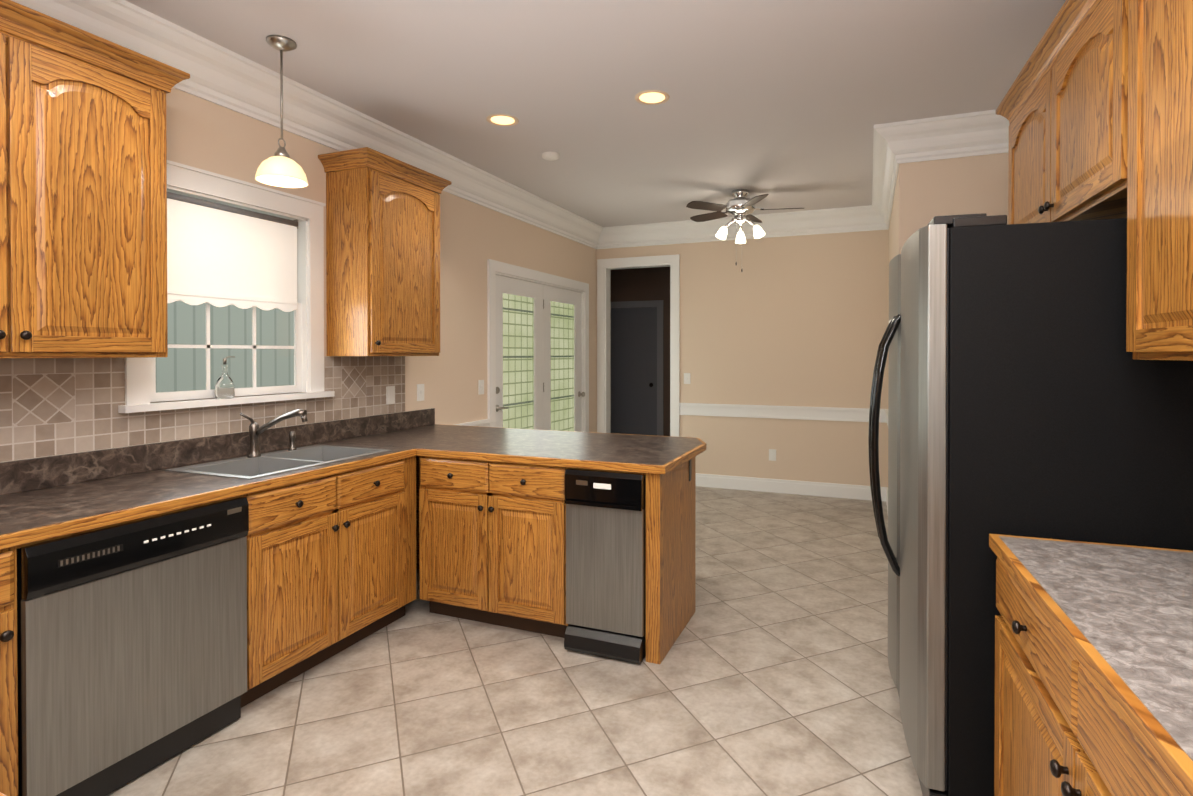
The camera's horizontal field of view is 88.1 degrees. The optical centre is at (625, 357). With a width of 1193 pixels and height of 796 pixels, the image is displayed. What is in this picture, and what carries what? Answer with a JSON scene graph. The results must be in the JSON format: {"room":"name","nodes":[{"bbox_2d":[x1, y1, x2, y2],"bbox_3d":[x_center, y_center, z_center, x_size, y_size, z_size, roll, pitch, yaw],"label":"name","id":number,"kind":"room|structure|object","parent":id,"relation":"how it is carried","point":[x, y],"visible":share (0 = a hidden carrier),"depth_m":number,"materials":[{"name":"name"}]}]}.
{"room":"kitchen","nodes":[
{"label":"kitchen","id":0,"kind":"room"},
{"bbox_2d":[0,87,595,462],"bbox_3d":[-1.617,-0.017,3.954,0.120,2.820,6.920,0,0,22],"label":"wall","id":1,"kind":"structure","parent":0,"point":[203,134],"depth_m":4.58,"materials":[{"name":"beige paint"}]},
{"bbox_2d":[0,0,189,357],"bbox_3d":[-2.115,-0.567,2.031,0.361,1.136,1.097,0,0,22],"label":"upper cabinet","id":2,"kind":"object","parent":1,"relation":"attached to","point":[83,205],"visible":1,"depth_m":2.16,"materials":[{"name":"brown wood"}]},
{"bbox_2d":[0,356,404,461],"bbox_3d":[-2.131,0.185,2.476,0.008,0.374,3.550,0,0,22],"label":"backsplash","id":3,"kind":"structure","parent":1,"relation":"attached to","point":[54,406],"depth_m":2.53,"materials":[{"name":"tile"}]},
{"bbox_2d":[386,386,394,404],"bbox_3d":[-1.523,0.242,3.994,0.008,0.116,0.072,0,0,22],"label":"outlet","id":4,"kind":"object","parent":3,"relation":"attached to","point":[390,394],"visible":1,"depth_m":3.97,"materials":[{"name":"white plastic"}]},
{"bbox_2d":[118,160,334,412],"bbox_3d":[-1.941,-0.324,3.056,0.175,1.095,1.065,0,0,22],"label":"window","id":5,"kind":"structure","parent":1,"relation":"in","point":[276,351],"depth_m":3.09,"materials":[{"name":"white wood"}]},
{"bbox_2d":[215,356,234,398],"bbox_3d":[-1.924,0.093,2.958,0.080,0.202,0.081,0,0,22],"label":"bottle","id":6,"kind":"object","parent":5,"relation":"on","point":[224,387],"visible":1,"depth_m":2.94,"materials":[{"name":"clear glass"}]},
{"bbox_2d":[167,191,297,311],"bbox_3d":[-1.933,-0.497,3.018,0.035,0.507,0.749,0,0,22],"label":"window shade","id":7,"kind":"object","parent":5,"relation":"attached to","point":[220,255],"visible":0.85,"depth_m":3.00,"materials":[{"name":"white fabric"}]},
{"bbox_2d":[11,0,608,248],"bbox_3d":[-1.491,-1.321,3.895,0.150,0.212,6.680,0,0,22],"label":"crown molding","id":8,"kind":"structure","parent":1,"relation":"attached to","point":[227,78],"depth_m":3.19,"materials":[{"name":"white wood"}]},
{"bbox_2d":[318,147,451,355],"bbox_3d":[-1.436,-0.579,3.752,0.361,1.136,0.727,0,0,22],"label":"upper cabinet","id":9,"kind":"object","parent":1,"relation":"attached to","point":[382,254],"visible":1,"depth_m":3.52,"materials":[{"name":"brown wood"}]},
{"bbox_2d":[417,384,423,400],"bbox_3d":[-1.419,0.240,4.275,0.014,0.116,0.072,0,0,22],"label":"light switch","id":10,"kind":"object","parent":1,"relation":"attached to","point":[420,392],"depth_m":4.27,"materials":[{"name":"white plastic"}]},
{"bbox_2d":[454,419,489,426],"bbox_3d":[-1.232,0.565,4.731,0.028,0.130,0.640,0,0,22],"label":"chair rail","id":11,"kind":"object","parent":1,"relation":"attached to","point":[485,422],"depth_m":4.88,"materials":[{"name":"white"}]},
{"bbox_2d":[478,380,483,394],"bbox_3d":[-1.154,0.236,4.945,0.014,0.116,0.072,0,0,22],"label":"light switch","id":12,"kind":"object","parent":1,"relation":"attached to","point":[480,382],"depth_m":4.93,"materials":[{"name":"white plastic"}]},
{"bbox_2d":[496,275,542,429],"bbox_3d":[-0.948,0.330,5.534,0.095,2.063,0.851,0,0,22],"label":"french door","id":13,"kind":"structure","parent":1,"relation":"in","point":[519,354],"depth_m":5.56,"materials":[{"name":"white"}]},
{"bbox_2d":[487,259,588,431],"bbox_3d":[-0.822,0.284,5.943,0.140,2.190,1.920,0,0,22],"label":"door frame","id":14,"kind":"structure","parent":1,"relation":"attached to","point":[494,268],"depth_m":5.48,"materials":[{"name":"white wood"}]},
{"bbox_2d":[543,285,584,431],"bbox_3d":[-0.626,0.324,6.325,0.112,2.063,0.852,0,0,22],"label":"french door","id":15,"kind":"structure","parent":1,"relation":"in","point":[563,394],"depth_m":6.34,"materials":[{"name":"white glass"}]},
{"bbox_2d":[106,486,922,795],"bbox_3d":[0.329,1.443,3.965,5.100,0.100,8.450,0,0,22],"label":"floor","id":16,"kind":"structure","parent":0,"point":[770,674],"depth_m":2.50,"materials":[{"name":"tile"}]},
{"bbox_2d":[0,543,31,795],"bbox_3d":[-2.112,0.972,1.603,0.619,0.876,0.570,0,0,22],"label":"base cabinet","id":17,"kind":"object","parent":16,"relation":"on","point":[8,556],"depth_m":1.73,"materials":[{"name":"brown wood"}]},
{"bbox_2d":[0,408,497,549],"bbox_3d":[-1.769,0.450,2.503,0.660,0.153,3.858,0,0,22],"label":"countertop","id":18,"kind":"structure","parent":17,"relation":"on","point":[44,498],"depth_m":2.46,"materials":[{"name":"laminate"}]},
{"bbox_2d":[240,409,307,457],"bbox_3d":[-1.679,0.366,3.036,0.276,0.231,0.318,0,0,22],"label":"faucet","id":19,"kind":"object","parent":18,"relation":"on","point":[255,431],"visible":1,"depth_m":2.99,"materials":[{"name":"grey metal"}]},
{"bbox_2d":[165,445,390,479],"bbox_3d":[-1.605,0.574,2.938,0.514,0.184,0.794,0,0,22],"label":"sink","id":20,"kind":"object","parent":18,"relation":"in","point":[268,464],"visible":0.27,"depth_m":2.95,"materials":[{"name":"silver metal"}]},
{"bbox_2d":[32,489,267,707],"bbox_3d":[-1.883,0.968,2.185,0.619,0.876,0.816,0,0,22],"label":"base cabinet","id":21,"kind":"object","parent":16,"relation":"on","point":[257,537],"depth_m":2.43,"materials":[{"name":"brown wood"}]},
{"bbox_2d":[17,497,248,795],"bbox_3d":[-1.861,0.967,2.176,0.624,0.856,0.670,0,0,22],"label":"dishwasher","id":22,"kind":"object","parent":21,"relation":"in","point":[131,651],"visible":0.96,"depth_m":2.00,"materials":[{"name":"silver metal"}]},
{"bbox_2d":[268,456,415,692],"bbox_3d":[-1.577,0.962,2.960,0.619,0.876,0.988,0,0,22],"label":"base cabinet","id":23,"kind":"object","parent":16,"relation":"on","point":[331,565],"depth_m":2.81,"materials":[{"name":"brown wood"}]},
{"bbox_2d":[416,456,695,663],"bbox_3d":[-0.629,0.958,3.556,2.009,0.875,0.908,0,0,22],"label":"base cabinet","id":24,"kind":"object","parent":16,"relation":"on","point":[490,542],"visible":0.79,"depth_m":3.10,"materials":[{"name":"brown wood"}]},
{"bbox_2d":[416,428,705,473],"bbox_3d":[-0.288,0.501,3.470,1.385,0.037,0.972,0,0,22],"label":"countertop","id":25,"kind":"structure","parent":24,"relation":"on","point":[652,454],"depth_m":3.25,"materials":[{"name":"laminate"}]},
{"bbox_2d":[564,468,645,663],"bbox_3d":[-0.003,0.960,3.142,0.390,0.854,0.620,0,0,22],"label":"trash compactor","id":26,"kind":"object","parent":24,"relation":"in","point":[605,563],"visible":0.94,"depth_m":2.87,"materials":[{"name":"silver metal"}]},
{"bbox_2d":[689,459,691,480],"bbox_3d":[0.343,0.598,3.272,0.004,0.110,0.040,0,0,22],"label":"outlet","id":27,"kind":"object","parent":24,"relation":"attached to","point":[690,470],"visible":1,"depth_m":3.27,"materials":[{"name":"black plastic"}]},
{"bbox_2d":[868,213,1192,795],"bbox_3d":[1.349,0.490,2.165,0.909,1.830,0.910,0,0,17],"label":"refrigerator","id":28,"kind":"object","parent":16,"relation":"on","point":[1029,395],"visible":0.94,"depth_m":1.78,"materials":[{"name":"black metal"}]},
{"bbox_2d":[994,557,1180,795],"bbox_3d":[1.123,0.976,1.002,0.706,0.876,1.315,0,0,22],"label":"base cabinet","id":29,"kind":"object","parent":16,"relation":"on","point":[1062,728],"visible":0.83,"depth_m":1.14,"materials":[{"name":"brown wood"}]},
{"bbox_2d":[989,534,1192,795],"bbox_3d":[0.968,0.463,0.575,0.749,0.153,2.254,0,0,22],"label":"countertop","id":30,"kind":"structure","parent":29,"relation":"on","point":[1118,618],"depth_m":1.17,"materials":[{"name":"laminate"}]},
{"bbox_2d":[126,0,1065,226],"bbox_3d":[0.329,-1.477,3.945,5.100,0.100,8.450,0,0,22],"label":"ceiling","id":31,"kind":"structure","parent":0,"point":[783,104],"depth_m":3.12,"materials":[{"name":"white paint"}]},
{"bbox_2d":[255,35,307,187],"bbox_3d":[-1.544,-1.105,2.767,0.210,0.628,0.210,0,0,22],"label":"pendant light","id":32,"kind":"object","parent":31,"relation":"hanging from","point":[280,168],"visible":1,"depth_m":2.75,"materials":[{"name":"white glass"}]},
{"bbox_2d":[486,114,518,125],"bbox_3d":[-0.737,-1.423,3.694,0.190,0.006,0.190,0,0,22],"label":"recessed light","id":33,"kind":"object","parent":31,"relation":"in","point":[501,119],"visible":1,"depth_m":3.69,"materials":[{"name":"beige glass"}]},
{"bbox_2d":[542,151,558,160],"bbox_3d":[-0.528,-1.415,4.332,0.122,0.030,0.124,0,0,22],"label":"smoke detector","id":34,"kind":"object","parent":31,"relation":"attached to","point":[550,156],"visible":1,"depth_m":4.29,"materials":[{"name":"white plastic"}]},
{"bbox_2d":[635,90,669,104],"bbox_3d":[0.145,-1.420,3.368,0.190,0.006,0.190,0,0,22],"label":"recessed light","id":35,"kind":"object","parent":31,"relation":"in","point":[651,97],"visible":1,"depth_m":3.37,"materials":[{"name":"beige glass"}]},
{"bbox_2d":[686,189,803,271],"bbox_3d":[1.015,-1.086,5.347,1.019,0.702,1.007,0,0,22],"label":"ceiling fan","id":36,"kind":"object","parent":31,"relation":"hanging from","point":[740,207],"visible":1,"depth_m":5.25,"materials":[{"name":"silver metal"}]},
{"bbox_2d":[611,267,669,435],"bbox_3d":[0.400,-0.048,8.318,1.670,2.820,0.120,0,0,22],"label":"wall","id":37,"kind":"structure","parent":0,"point":[643,284],"depth_m":8.25,"materials":[{"name":"brown paint"}]},
{"bbox_2d":[611,307,656,435],"bbox_3d":[0.096,0.339,8.368,0.690,2.035,0.106,0,0,22],"label":"hall door","id":38,"kind":"structure","parent":37,"relation":"in","point":[634,371],"depth_m":8.37,"materials":[{"name":"grey wood"}]},
{"bbox_2d":[611,300,662,435],"bbox_3d":[0.096,0.296,8.368,0.870,2.130,0.015,0,0,22],"label":"door frame","id":39,"kind":"structure","parent":37,"relation":"attached to","point":[658,304],"depth_m":8.22,"materials":[{"name":"grey wood"}]},
{"bbox_2d":[596,230,888,486],"bbox_3d":[1.170,-0.035,6.510,3.190,2.820,0.120,0,0,22],"label":"wall","id":40,"kind":"structure","parent":0,"point":[801,320],"depth_m":6.27,"materials":[{"name":"beige paint"}]},
{"bbox_2d":[597,254,679,436],"bbox_3d":[0.154,0.127,6.904,0.970,2.490,0.145,0,0,22],"label":"door frame","id":41,"kind":"structure","parent":40,"relation":"attached to","point":[605,267],"depth_m":6.95,"materials":[{"name":"white wood"}]},
{"bbox_2d":[684,373,689,383],"bbox_3d":[0.662,0.224,6.640,0.072,0.116,0.014,0,0,22],"label":"light switch","id":42,"kind":"object","parent":40,"relation":"attached to","point":[686,378],"visible":1,"depth_m":6.64,"materials":[{"name":"white plastic"}]},
{"bbox_2d":[603,205,888,247],"bbox_3d":[1.135,-1.338,6.369,2.920,0.212,0.150,0,0,22],"label":"crown molding","id":43,"kind":"structure","parent":40,"relation":"attached to","point":[858,218],"depth_m":6.34,"materials":[{"name":"white wood"}]},
{"bbox_2d":[769,449,775,460],"bbox_3d":[1.505,0.996,6.316,0.072,0.116,0.008,0,0,22],"label":"electrical outlet","id":44,"kind":"object","parent":40,"relation":"attached to","point":[772,454],"visible":1,"depth_m":6.32,"materials":[{"name":"white plastic"}]},
{"bbox_2d":[679,403,883,422],"bbox_3d":[1.529,0.554,6.293,2.040,0.130,0.028,0,0,22],"label":"chair rail","id":45,"kind":"object","parent":40,"relation":"attached to","point":[797,412],"depth_m":6.28,"materials":[{"name":"white wood"}]},
{"bbox_2d":[696,473,884,501],"bbox_3d":[1.530,1.309,6.301,2.040,0.135,0.022,0,0,22],"label":"baseboard","id":46,"kind":"structure","parent":40,"relation":"attached to","point":[849,491],"depth_m":6.25,"materials":[{"name":"white wood"}]},
{"bbox_2d":[888,162,920,363],"bbox_3d":[2.173,-0.024,4.867,0.120,2.820,2.200,0,0,22],"label":"wall","id":47,"kind":"structure","parent":0,"point":[904,225],"depth_m":3.85,"materials":[{"name":"beige paint"}]},
{"bbox_2d":[884,409,887,424],"bbox_3d":[2.104,0.564,4.899,0.028,0.130,2.200,0,0,22],"label":"chair rail","id":48,"kind":"object","parent":47,"relation":"attached to","point":[885,410],"depth_m":5.89,"materials":[{"name":"white wood"}]},
{"bbox_2d":[885,487,887,512],"bbox_3d":[2.107,1.319,4.894,0.016,0.135,2.216,0,0,22],"label":"baseboard","id":49,"kind":"structure","parent":47,"relation":"attached to","point":[886,488],"depth_m":5.80,"materials":[{"name":"white wood"}]},
{"bbox_2d":[871,122,902,227],"bbox_3d":[1.988,-1.327,4.759,0.150,0.212,2.180,0,0,22],"label":"crown molding","id":50,"kind":"structure","parent":47,"relation":"attached to","point":[886,161],"depth_m":4.36,"materials":[{"name":"white wood"}]},
{"bbox_2d":[920,153,1007,227],"bbox_3d":[2.270,-0.016,3.711,0.910,2.820,0.120,0,0,22],"label":"wall","id":51,"kind":"structure","parent":0,"point":[967,185],"depth_m":3.73,"materials":[{"name":"beige paint"}]},
{"bbox_2d":[899,109,1008,162],"bbox_3d":[1.955,-1.319,3.681,0.540,0.212,0.150,0,0,22],"label":"crown molding","id":52,"kind":"structure","parent":51,"relation":"attached to","point":[981,132],"depth_m":3.68,"materials":[{"name":"white wood"}]},
{"bbox_2d":[1007,119,1009,152],"bbox_3d":[1.575,-1.304,1.519,0.330,0.212,4.508,0,0,22],"label":"crown molding","id":53,"kind":"structure","parent":51,"relation":"attached to","point":[1008,124],"depth_m":3.59,"materials":[{"name":"white wood"}]},
{"bbox_3d":[1.697,0.000,1.467,0.307,2.820,4.661,0,0,22],"label":"wall","id":54,"kind":"structure","parent":0,"visible":0},
{"bbox_2d":[1004,0,1127,223],"bbox_3d":[1.689,-0.801,2.153,0.397,0.671,1.222,0,0,22],"label":"upper cabinet","id":55,"kind":"object","parent":54,"relation":"attached to","point":[1062,108],"depth_m":2.00,"materials":[{"name":"brown wood"}]},
{"bbox_2d":[1126,0,1192,360],"bbox_3d":[1.333,-0.560,1.076,0.426,1.136,1.053,0,0,22],"label":"upper cabinet","id":56,"kind":"object","parent":54,"relation":"attached to","point":[1159,323],"visible":1,"depth_m":1.40,"materials":[{"name":"brown wood"}]}
]}

